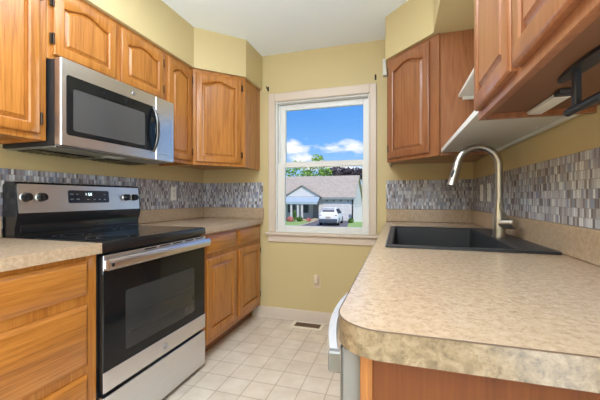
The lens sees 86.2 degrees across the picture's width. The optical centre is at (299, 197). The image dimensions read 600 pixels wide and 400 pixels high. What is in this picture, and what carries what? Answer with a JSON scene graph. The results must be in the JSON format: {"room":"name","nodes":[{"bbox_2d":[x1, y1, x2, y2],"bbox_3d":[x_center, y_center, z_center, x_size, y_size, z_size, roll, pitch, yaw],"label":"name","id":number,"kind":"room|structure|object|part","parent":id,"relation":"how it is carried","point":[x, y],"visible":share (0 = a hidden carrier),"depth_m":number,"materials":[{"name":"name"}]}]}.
{"room":"kitchen","nodes":[
{"label":"kitchen","id":0,"kind":"room"},
{"bbox_2d":[0,144,203,237],"bbox_3d":[-1.829,-0.107,0.518,0.100,2.427,5.600,0,0,17],"label":"wall","id":1,"kind":"structure","parent":0,"point":[9,159],"depth_m":2.03,"materials":[{"name":"yellow paint"}]},
{"bbox_2d":[0,217,1,237],"bbox_3d":[-1.582,0.141,1.111,0.019,0.101,0.919,0,0,17],"label":"backsplash","id":2,"kind":"structure","parent":1,"relation":"attached to","point":[0,217],"depth_m":1.54,"materials":[{"name":"laminate"}]},
{"bbox_2d":[0,0,45,143],"bbox_3d":[-1.433,-0.634,1.066,0.332,0.749,0.919,0,0,17],"label":"upper cabinet","id":3,"kind":"object","parent":1,"relation":"attached to","point":[22,22],"visible":1,"depth_m":1.37,"materials":[{"name":"brown wood"}]},
{"bbox_3d":[-1.218,-0.633,1.228,0.014,0.601,0.317,0,0,17],"label":"door panel","id":4,"kind":"part","parent":3,"relation":"part of","materials":[{"name":"brown wood"}]},
{"bbox_2d":[0,168,203,233],"bbox_3d":[-1.339,0.016,1.922,0.008,0.322,2.612,0,0,17],"label":"backsplash","id":5,"kind":"structure","parent":1,"relation":"attached to","point":[154,194],"depth_m":2.40,"materials":[{"name":"tile"}]},
{"bbox_2d":[46,0,164,99],"bbox_3d":[-1.184,-0.825,1.873,0.332,0.367,0.763,0,0,17],"label":"upper cabinet","id":6,"kind":"object","parent":1,"relation":"attached to","point":[77,32],"visible":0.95,"depth_m":1.72,"materials":[{"name":"brown wood"}]},
{"bbox_3d":[-1.091,-0.824,1.646,0.019,0.315,0.338,0,0,17],"label":"door","id":7,"kind":"part","parent":6,"relation":"part of","materials":[{"name":"brown wood"}]},
{"bbox_3d":[-1.089,-0.824,1.645,0.014,0.219,0.242,0,0,17],"label":"door panel","id":8,"kind":"part","parent":6,"relation":"part of","materials":[{"name":"brown wood"}]},
{"bbox_2d":[3,57,173,164],"bbox_3d":[-1.128,-0.432,1.853,0.447,0.411,0.758,0,0,17],"label":"microwave","id":9,"kind":"object","parent":6,"relation":"attached to","point":[92,115],"visible":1,"depth_m":1.65,"materials":[{"name":"silver metal"}]},
{"bbox_3d":[-1.008,-0.438,1.728,0.041,0.400,0.590,0,0,17],"label":"door","id":10,"kind":"part","parent":9,"relation":"part of","materials":[{"name":"silver metal"}]},
{"bbox_3d":[-0.985,-0.428,1.731,0.002,0.276,0.560,0,0,17],"label":"door glass","id":11,"kind":"part","parent":9,"relation":"part of","materials":[{"name":"black glass"}]},
{"bbox_3d":[-0.886,-0.422,1.970,0.053,0.278,0.024,0,0,17],"label":"handle","id":12,"kind":"part","parent":9,"relation":"part of","materials":[{"name":"silver metal"}]},
{"bbox_3d":[-0.979,-0.824,2.008,0.019,0.315,0.341,0,0,17],"label":"door","id":13,"kind":"part","parent":6,"relation":"part of","materials":[{"name":"brown wood"}]},
{"bbox_3d":[-0.978,-0.824,2.007,0.014,0.219,0.245,0,0,17],"label":"door panel","id":14,"kind":"part","parent":6,"relation":"part of","materials":[{"name":"brown wood"}]},
{"bbox_2d":[83,0,261,89],"bbox_3d":[-1.479,-1.165,0.410,0.632,0.311,5.600,0,0,17],"label":"soffit","id":15,"kind":"structure","parent":1,"relation":"attached to","point":[154,21],"depth_m":2.38,"materials":[{"name":"yellow paint"}]},
{"bbox_2d":[171,187,175,199],"bbox_3d":[-1.079,-0.039,2.738,0.008,0.114,0.070,0,0,17],"label":"wall outlet","id":16,"kind":"object","parent":1,"relation":"attached to","point":[173,189],"visible":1,"depth_m":2.73,"materials":[{"name":"beige plastic"}]},
{"bbox_2d":[159,51,192,165],"bbox_3d":[-1.024,-0.634,2.393,0.332,0.749,0.321,0,0,17],"label":"upper cabinet","id":17,"kind":"object","parent":1,"relation":"attached to","point":[178,77],"visible":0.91,"depth_m":2.34,"materials":[{"name":"brown wood"}]},
{"bbox_3d":[-0.875,-0.633,2.346,0.019,0.697,0.264,0,0,17],"label":"door","id":18,"kind":"part","parent":17,"relation":"part of","materials":[{"name":"brown wood"}]},
{"bbox_3d":[-0.874,-0.633,2.346,0.014,0.601,0.168,0,0,17],"label":"door panel","id":19,"kind":"part","parent":17,"relation":"part of","materials":[{"name":"brown wood"}]},
{"bbox_2d":[138,207,263,223],"bbox_3d":[-0.781,0.141,2.639,0.650,0.101,0.926,0,0,17],"label":"backsplash","id":20,"kind":"structure","parent":1,"relation":"attached to","point":[156,215],"depth_m":2.98,"materials":[{"name":"laminate"}]},
{"bbox_2d":[162,315,340,399],"bbox_3d":[-0.630,1.136,0.159,2.604,0.060,5.820,0,0,17],"label":"floor","id":21,"kind":"structure","parent":0,"point":[262,358],"depth_m":2.09,"materials":[{"name":"tile"}]},
{"bbox_2d":[0,254,95,399],"bbox_3d":[-1.291,0.672,1.022,0.630,0.868,0.919,0,0,17],"label":"base cabinet","id":22,"kind":"object","parent":21,"relation":"on","point":[48,311],"visible":0.81,"depth_m":1.18,"materials":[{"name":"brown wood"}]},
{"bbox_3d":[-1.002,0.565,0.925,0.019,0.253,0.844,0,0,17],"label":"drawer","id":23,"kind":"part","parent":22,"relation":"part of","materials":[{"name":"brown wood"}]},
{"bbox_3d":[-1.002,0.328,0.925,0.019,0.140,0.844,0,0,17],"label":"drawer","id":24,"kind":"part","parent":22,"relation":"part of","materials":[{"name":"brown wood"}]},
{"bbox_2d":[0,217,101,271],"bbox_3d":[-1.285,0.163,1.021,0.640,0.145,0.920,0,0,17],"label":"countertop","id":25,"kind":"structure","parent":22,"relation":"on","point":[15,253],"depth_m":1.22,"materials":[{"name":"laminate"}]},
{"bbox_3d":[-1.002,0.855,0.925,0.019,0.253,0.844,0,0,17],"label":"drawer","id":26,"kind":"part","parent":22,"relation":"part of","materials":[{"name":"brown wood"}]},
{"bbox_2d":[3,181,210,399],"bbox_3d":[-1.014,0.513,1.830,0.661,1.186,0.778,0,0,17],"label":"range","id":27,"kind":"object","parent":21,"relation":"on","point":[150,280],"visible":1,"depth_m":1.66,"materials":[{"name":"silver metal"}]},
{"bbox_3d":[-1.241,0.002,1.889,0.021,0.143,0.743,0,0,17],"label":"control panel","id":28,"kind":"part","parent":27,"relation":"part of","materials":[{"name":"metal"}]},
{"bbox_2d":[17,225,204,252],"bbox_3d":[-1.025,0.213,1.826,0.617,0.048,0.764,0,0,17],"label":"cooktop","id":29,"kind":"object","parent":27,"relation":"in","point":[113,238],"depth_m":1.68,"materials":[{"name":"black glass"}]},
{"bbox_3d":[-0.749,0.971,1.741,0.035,0.215,0.758,0,0,17],"label":"storage drawer","id":30,"kind":"part","parent":27,"relation":"part of","materials":[{"name":"silver metal"}]},
{"bbox_3d":[-0.750,0.546,1.741,0.034,0.596,0.758,0,0,17],"label":"oven door","id":31,"kind":"part","parent":27,"relation":"part of","materials":[{"name":"black glass"}]},
{"bbox_3d":[-0.732,0.281,1.736,0.004,0.066,0.758,0,0,17],"label":"door trim","id":32,"kind":"part","parent":27,"relation":"part of","materials":[{"name":"silver metal"}]},
{"bbox_3d":[-0.733,0.799,1.736,0.003,0.089,0.758,0,0,17],"label":"door trim","id":33,"kind":"part","parent":27,"relation":"part of","materials":[{"name":"silver metal"}]},
{"bbox_3d":[-0.714,0.289,1.742,0.034,0.049,0.770,0,0,17],"label":"handle","id":34,"kind":"part","parent":27,"relation":"part of","materials":[{"name":"metal"}]},
{"bbox_2d":[200,224,260,351],"bbox_3d":[-0.791,0.672,2.641,0.630,0.868,0.927,0,0,17],"label":"base cabinet","id":35,"kind":"object","parent":21,"relation":"on","point":[232,258],"visible":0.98,"depth_m":2.44,"materials":[{"name":"brown wood"}]},
{"bbox_2d":[138,207,263,233],"bbox_3d":[-0.781,0.163,2.638,0.650,0.145,0.927,0,0,17],"label":"countertop","id":36,"kind":"structure","parent":35,"relation":"on","point":[213,219],"depth_m":2.74,"materials":[{"name":"laminate"}]},
{"bbox_3d":[-0.566,0.318,2.336,0.019,0.123,0.397,0,0,17],"label":"drawer","id":37,"kind":"part","parent":35,"relation":"part of","materials":[{"name":"brown wood"}]},
{"bbox_3d":[-0.566,0.681,2.336,0.019,0.540,0.397,0,0,17],"label":"door","id":38,"kind":"part","parent":35,"relation":"part of","materials":[{"name":"brown wood"}]},
{"bbox_3d":[-0.565,0.681,2.335,0.014,0.428,0.285,0,0,17],"label":"door panel","id":39,"kind":"part","parent":35,"relation":"part of","materials":[{"name":"brown wood"}]},
{"bbox_3d":[-0.433,0.318,2.767,0.019,0.123,0.400,0,0,17],"label":"drawer","id":40,"kind":"part","parent":35,"relation":"part of","materials":[{"name":"brown wood"}]},
{"bbox_3d":[-0.433,0.681,2.767,0.019,0.540,0.400,0,0,17],"label":"door","id":41,"kind":"part","parent":35,"relation":"part of","materials":[{"name":"brown wood"}]},
{"bbox_3d":[-0.432,0.681,2.767,0.014,0.428,0.288,0,0,17],"label":"door panel","id":42,"kind":"part","parent":35,"relation":"part of","materials":[{"name":"brown wood"}]},
{"bbox_2d":[289,321,324,330],"bbox_3d":[0.064,1.103,2.772,0.284,0.007,0.138,0,0,17],"label":"floor vent","id":43,"kind":"object","parent":21,"relation":"in","point":[296,324],"visible":1,"depth_m":2.77,"materials":[{"name":"beige metal"}]},
{"bbox_2d":[328,293,359,399],"bbox_3d":[0.416,0.672,0.738,0.698,0.868,0.606,0,0,17],"label":"dishwasher","id":44,"kind":"object","parent":21,"relation":"on","point":[342,361],"visible":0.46,"depth_m":0.53,"materials":[{"name":"silver metal"}]},
{"bbox_3d":[0.123,0.317,0.874,0.057,0.038,0.500,0,0,17],"label":"handle","id":45,"kind":"part","parent":44,"relation":"part of","materials":[{"name":"metal"}]},
{"bbox_3d":[0.189,0.618,0.801,0.069,0.747,0.594,0,0,17],"label":"door","id":46,"kind":"part","parent":44,"relation":"part of","materials":[{"name":"white metal"}]},
{"bbox_2d":[360,356,599,399],"bbox_3d":[0.387,0.671,0.416,0.609,0.870,0.017,0,0,17],"label":"end panel","id":47,"kind":"object","parent":21,"relation":"on","point":[379,380],"visible":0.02,"depth_m":0.47,"materials":[{"name":"brown wood"}]},
{"bbox_3d":[0.799,0.672,1.784,0.630,0.868,1.629,0,0,17],"label":"base cabinet","id":48,"kind":"object","parent":21,"relation":"on","visible":0},
{"bbox_2d":[339,209,599,392],"bbox_3d":[0.692,0.163,1.476,0.650,0.145,2.280,0,0,17],"label":"countertop","id":49,"kind":"structure","parent":48,"relation":"on","point":[520,317],"depth_m":0.57,"materials":[{"name":"laminate"}]},
{"bbox_2d":[385,226,561,254],"bbox_3d":[0.739,0.287,1.587,0.578,0.210,0.895,0,0,17],"label":"sink","id":50,"kind":"object","parent":49,"relation":"in","point":[414,237],"visible":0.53,"depth_m":1.80,"materials":[{"name":"stone"}]},
{"bbox_2d":[447,144,517,237],"bbox_3d":[0.844,-0.037,1.496,0.293,0.436,0.098,0,0,17],"label":"faucet","id":51,"kind":"object","parent":49,"relation":"on","point":[500,224],"visible":1,"depth_m":1.48,"materials":[{"name":"silver metal"}]},
{"bbox_3d":[0.840,-0.122,1.510,0.208,0.266,0.034,0,0,14],"label":"spout","id":52,"kind":"part","parent":51,"relation":"part of","materials":[{"name":"silver metal"}]},
{"bbox_3d":[0.919,0.061,1.440,0.050,0.082,0.013,0,0,12],"label":"lever","id":53,"kind":"part","parent":51,"relation":"part of","materials":[{"name":"silver metal"}]},
{"bbox_2d":[162,0,407,56],"bbox_3d":[-0.630,-1.361,0.159,2.604,0.080,5.820,0,0,17],"label":"ceiling","id":54,"kind":"structure","parent":0,"point":[272,27],"depth_m":2.38,"materials":[{"name":"paint"}]},
{"bbox_2d":[204,39,473,314],"bbox_3d":[0.210,-0.107,2.882,2.604,2.427,0.120,0,0,17],"label":"wall","id":55,"kind":"structure","parent":0,"point":[288,270],"depth_m":2.83,"materials":[{"name":"yellow paint"}]},
{"bbox_2d":[173,69,259,169],"bbox_3d":[-0.752,-0.634,2.793,0.617,0.749,0.617,0,0,17],"label":"upper cabinet","id":56,"kind":"object","parent":55,"relation":"attached to","point":[226,108],"visible":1,"depth_m":2.60,"materials":[{"name":"brown wood"}]},
{"bbox_3d":[-0.650,-0.633,2.581,0.362,0.697,0.019,0,0,-28],"label":"door","id":57,"kind":"part","parent":56,"relation":"part of","materials":[{"name":"brown wood"}]},
{"bbox_3d":[-0.649,-0.633,2.579,0.266,0.601,0.014,0,0,-28],"label":"door panel","id":58,"kind":"part","parent":56,"relation":"part of","materials":[{"name":"brown wood"}]},
{"bbox_3d":[-0.651,-0.634,2.602,0.425,0.749,0.018,0,0,-28],"label":"frame","id":59,"kind":"part","parent":56,"relation":"part of","materials":[{"name":"brown wood"}]},
{"bbox_3d":[-0.428,-0.634,2.853,0.014,0.749,0.311,0,0,17],"label":"panel","id":60,"kind":"part","parent":56,"relation":"part of","materials":[{"name":"brown wood"}]},
{"bbox_2d":[204,182,262,207],"bbox_3d":[-0.651,-0.028,3.081,0.640,0.235,0.008,0,0,17],"label":"backsplash","id":61,"kind":"structure","parent":55,"relation":"attached to","point":[245,195],"depth_m":3.07,"materials":[{"name":"tile"}]},
{"bbox_2d":[253,305,331,324],"bbox_3d":[0.161,1.055,2.821,1.254,0.102,0.026,0,0,17],"label":"baseboard","id":62,"kind":"structure","parent":55,"relation":"attached to","point":[279,313],"depth_m":2.89,"materials":[{"name":"beige paint"}]},
{"bbox_2d":[314,276,320,287],"bbox_3d":[0.150,0.744,2.834,0.064,0.106,0.006,0,0,17],"label":"wall outlet","id":63,"kind":"object","parent":55,"relation":"attached to","point":[318,285],"visible":0.55,"depth_m":2.83,"materials":[{"name":"beige plastic"}]},
{"bbox_2d":[314,274,318,283],"bbox_3d":[0.142,0.713,2.813,0.036,0.080,0.040,0,0,17],"label":"night light","id":64,"kind":"object","parent":63,"relation":"attached to","point":[316,276],"visible":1,"depth_m":2.80,"materials":[{"name":"beige plastic"}]},
{"bbox_2d":[265,83,377,245],"bbox_3d":[0.187,-0.279,2.869,1.017,1.363,0.156,0,0,17],"label":"window","id":65,"kind":"structure","parent":55,"relation":"in","point":[279,104],"depth_m":2.84,"materials":[{"name":"beige paint"}]},
{"bbox_3d":[0.174,0.325,2.827,1.017,0.023,0.068,0,0,17],"label":"sill","id":66,"kind":"part","parent":65,"relation":"part of","materials":[{"name":"beige paint"}]},
{"bbox_3d":[0.191,-0.013,2.862,0.821,0.609,0.034,0,0,17],"label":"sash","id":67,"kind":"part","parent":65,"relation":"part of","materials":[{"name":"white plastic"}]},
{"bbox_3d":[0.204,-0.580,2.905,0.821,0.576,0.032,0,0,17],"label":"sash","id":68,"kind":"part","parent":65,"relation":"part of","materials":[{"name":"white plastic"}]},
{"bbox_2d":[383,59,386,76],"bbox_3d":[0.722,-1.078,2.644,0.074,0.141,0.034,0,0,17],"label":"box","id":69,"kind":"object","parent":55,"relation":"attached to","point":[384,62],"visible":0.42,"depth_m":2.63,"materials":[{"name":"white plastic"}]},
{"bbox_2d":[386,179,472,209],"bbox_3d":[1.023,-0.028,2.564,0.646,0.235,0.008,0,0,17],"label":"tile backsplash","id":70,"kind":"structure","parent":55,"relation":"attached to","point":[400,194],"depth_m":2.56,"materials":[{"name":"tile"}]},
{"bbox_2d":[387,29,488,166],"bbox_3d":[0.943,-0.634,2.260,0.635,0.749,0.635,0,0,17],"label":"upper cabinet","id":71,"kind":"object","parent":55,"relation":"attached to","point":[425,109],"visible":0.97,"depth_m":2.02,"materials":[{"name":"brown wood"}]},
{"bbox_3d":[0.725,-0.633,2.166,0.014,0.601,0.260,0,0,-28],"label":"door panel","id":72,"kind":"part","parent":71,"relation":"part of","materials":[{"name":"brown wood"}]},
{"bbox_3d":[0.726,-0.633,2.166,0.019,0.697,0.356,0,0,-28],"label":"door","id":73,"kind":"part","parent":71,"relation":"part of","materials":[{"name":"brown wood"}]},
{"bbox_3d":[0.752,-0.634,2.159,0.018,0.749,0.449,0,0,-28],"label":"frame","id":74,"kind":"part","parent":71,"relation":"part of","materials":[{"name":"brown wood"}]},
{"bbox_3d":[1.009,-0.634,1.925,0.311,0.749,0.014,0,0,17],"label":"panel","id":75,"kind":"part","parent":71,"relation":"part of","materials":[{"name":"brown wood"}]},
{"bbox_2d":[474,105,599,229],"bbox_3d":[0.564,-0.107,-0.220,0.100,2.427,5.600,0,0,17],"label":"wall","id":76,"kind":"structure","parent":0,"point":[580,133],"depth_m":1.21,"materials":[{"name":"yellow paint"}]},
{"bbox_2d":[385,0,473,71],"bbox_3d":[0.560,-1.165,1.037,0.648,0.311,3.200,0,0,17],"label":"soffit","id":77,"kind":"structure","parent":76,"relation":"attached to","point":[414,22],"depth_m":2.04,"materials":[{"name":"yellow paint"}]},
{"bbox_2d":[458,68,473,99],"bbox_3d":[0.913,-0.607,1.444,0.209,0.038,0.960,0,0,17],"label":"wall shelf","id":78,"kind":"object","parent":76,"relation":"attached to","point":[467,91],"visible":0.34,"depth_m":1.79,"materials":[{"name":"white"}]},
{"bbox_2d":[480,184,482,200],"bbox_3d":[1.245,-0.036,2.202,0.008,0.114,0.070,0,0,17],"label":"light switch","id":79,"kind":"object","parent":76,"relation":"attached to","point":[481,186],"visible":1,"depth_m":2.19,"materials":[{"name":"beige plastic"}]},
{"bbox_2d":[487,183,490,200],"bbox_3d":[1.189,-0.036,2.021,0.008,0.114,0.070,0,0,17],"label":"wall outlet","id":80,"kind":"object","parent":76,"relation":"attached to","point":[488,184],"visible":1,"depth_m":2.00,"materials":[{"name":"beige plastic"}]},
{"bbox_2d":[386,209,599,266],"bbox_3d":[0.693,0.141,1.476,0.649,0.101,2.279,0,0,17],"label":"backsplash","id":81,"kind":"structure","parent":76,"relation":"attached to","point":[581,243],"depth_m":1.30,"materials":[{"name":"laminate"}]},
{"bbox_2d":[441,110,580,152],"bbox_3d":[0.868,-0.283,1.458,0.304,0.040,0.960,0,0,17],"label":"wall shelf","id":82,"kind":"object","parent":76,"relation":"attached to","point":[500,134],"visible":0.53,"depth_m":1.32,"materials":[{"name":"white wood"}]},
{"bbox_2d":[473,147,599,229],"bbox_3d":[0.950,-0.028,1.216,0.008,0.235,2.612,0,0,17],"label":"tile backsplash","id":83,"kind":"structure","parent":76,"relation":"attached to","point":[564,189],"depth_m":1.18,"materials":[{"name":"tile"}]},
{"bbox_2d":[474,0,599,120],"bbox_3d":[0.580,-0.630,0.558,0.326,0.758,0.919,0,0,17],"label":"upper cabinet","id":84,"kind":"object","parent":76,"relation":"attached to","point":[522,48],"visible":0.95,"depth_m":0.70,"materials":[{"name":"brown wood"}]},
{"bbox_3d":[0.510,-0.629,0.858,0.014,0.610,0.240,0,0,17],"label":"door panel","id":85,"kind":"part","parent":84,"relation":"part of","materials":[{"name":"brown wood"}]},
{"bbox_3d":[0.512,-0.629,0.858,0.019,0.706,0.336,0,0,17],"label":"door","id":86,"kind":"part","parent":84,"relation":"part of","materials":[{"name":"brown wood"}]},
{"bbox_3d":[0.394,-0.629,0.479,0.014,0.610,0.322,0,0,17],"label":"door panel","id":87,"kind":"part","parent":84,"relation":"part of","materials":[{"name":"brown wood"}]},
{"bbox_3d":[0.395,-0.629,0.478,0.019,0.706,0.418,0,0,17],"label":"door","id":88,"kind":"part","parent":84,"relation":"part of","materials":[{"name":"brown wood"}]},
{"bbox_2d":[527,88,570,114],"bbox_3d":[0.685,-0.260,0.877,0.046,0.014,0.222,0,0,17],"label":"lamp","id":89,"kind":"object","parent":84,"relation":"attached to","point":[559,96],"visible":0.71,"depth_m":0.85,"materials":[{"name":"grey plastic"}]},
{"bbox_2d":[528,96,570,114],"bbox_3d":[0.691,-0.256,0.895,0.036,0.004,0.175,0,0,17],"label":"diffuser","id":90,"kind":"object","parent":89,"relation":"attached to","point":[551,101],"depth_m":0.88,"materials":[{"name":"white plastic"}]},
{"bbox_2d":[558,45,599,116],"bbox_3d":[0.532,-0.221,0.539,0.036,0.091,0.400,0,0,17],"label":"paper towel holder","id":91,"kind":"object","parent":84,"relation":"attached to","point":[574,72],"visible":1,"depth_m":0.65,"materials":[{"name":"metal"}]},
{"bbox_3d":[0.569,-0.221,0.660,0.012,0.082,0.016,0,0,17],"label":"arm","id":92,"kind":"part","parent":91,"relation":"part of","materials":[{"name":"metal"}]},
{"bbox_3d":[0.557,-0.263,0.620,0.036,0.008,0.230,0,0,17],"label":"mount plate","id":93,"kind":"part","parent":91,"relation":"part of","materials":[{"name":"metal"}]},
{"label":"outside","id":94,"kind":"structure","parent":0,"visible":0},
{"bbox_2d":[301,220,348,226],"bbox_3d":[1.268,2.611,26.510,7.100,0.029,21.900,0,0,17],"label":"driveway","id":95,"kind":"structure","parent":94,"point":[316,223],"depth_m":31.44,"materials":[{"name":"grey asphalt"}]},
{"bbox_2d":[319,207,343,224],"bbox_3d":[3.146,1.751,31.917,2.200,1.690,4.660,0,0,14],"label":"car","id":96,"kind":"object","parent":95,"relation":"on","point":[327,214],"visible":0.99,"depth_m":29.86,"materials":[{"name":"white paint"}]},
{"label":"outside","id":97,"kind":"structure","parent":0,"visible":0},
{"bbox_2d":[286,221,361,226],"bbox_3d":[22.706,2.726,79.914,120.000,0.200,159.400,0,0,17],"label":"ground","id":98,"kind":"structure","parent":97,"point":[293,223],"depth_m":33.05,"materials":[{"name":"green plant"}]},
{"bbox_2d":[293,210,296,219],"bbox_3d":[-0.585,1.931,35.819,0.490,1.191,0.493,0,0,17],"label":"potted shrub","id":99,"kind":"object","parent":98,"relation":"on","point":[294,211],"visible":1,"depth_m":35.76,"materials":[{"name":"green plant"}]},
{"bbox_2d":[286,154,331,176],"bbox_3d":[1.386,-2.416,55.026,8.558,10.085,3.755,0,0,17],"label":"leafy tree","id":100,"kind":"object","parent":98,"relation":"on","point":[322,172],"visible":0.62,"depth_m":54.40,"materials":[{"name":"green plant"}]},
{"bbox_2d":[286,175,361,220],"bbox_3d":[-0.796,-0.124,42.488,17.100,5.501,10.821,0,0,17],"label":"neighbor house","id":101,"kind":"structure","parent":98,"relation":"on","point":[307,195],"depth_m":38.36,"materials":[{"name":"grey"}]},
{"bbox_3d":[2.018,1.506,39.480,0.850,1.840,0.070,0,0,17],"label":"door","id":102,"kind":"part","parent":101,"relation":"part of","materials":[{"name":"grey"}]},
{"bbox_3d":[4.201,1.566,37.142,3.200,2.120,0.049,0,0,17],"label":"garage door","id":103,"kind":"part","parent":101,"relation":"part of","materials":[{"name":"white"}]},
{"bbox_2d":[325,167,361,180],"bbox_3d":[9.296,-1.749,59.641,10.788,8.752,4.094,0,0,17],"label":"tree","id":104,"kind":"object","parent":98,"relation":"on","point":[343,171],"visible":0.34,"depth_m":59.23,"materials":[{"name":"purple plant"}]},
{"bbox_2d":[353,205,361,221],"bbox_3d":[7.827,1.701,35.056,4.100,1.850,0.200,0,0,17],"label":"fence","id":105,"kind":"object","parent":98,"relation":"on","point":[357,209],"visible":0.36,"depth_m":35.46,"materials":[{"name":"white"}]}
]}

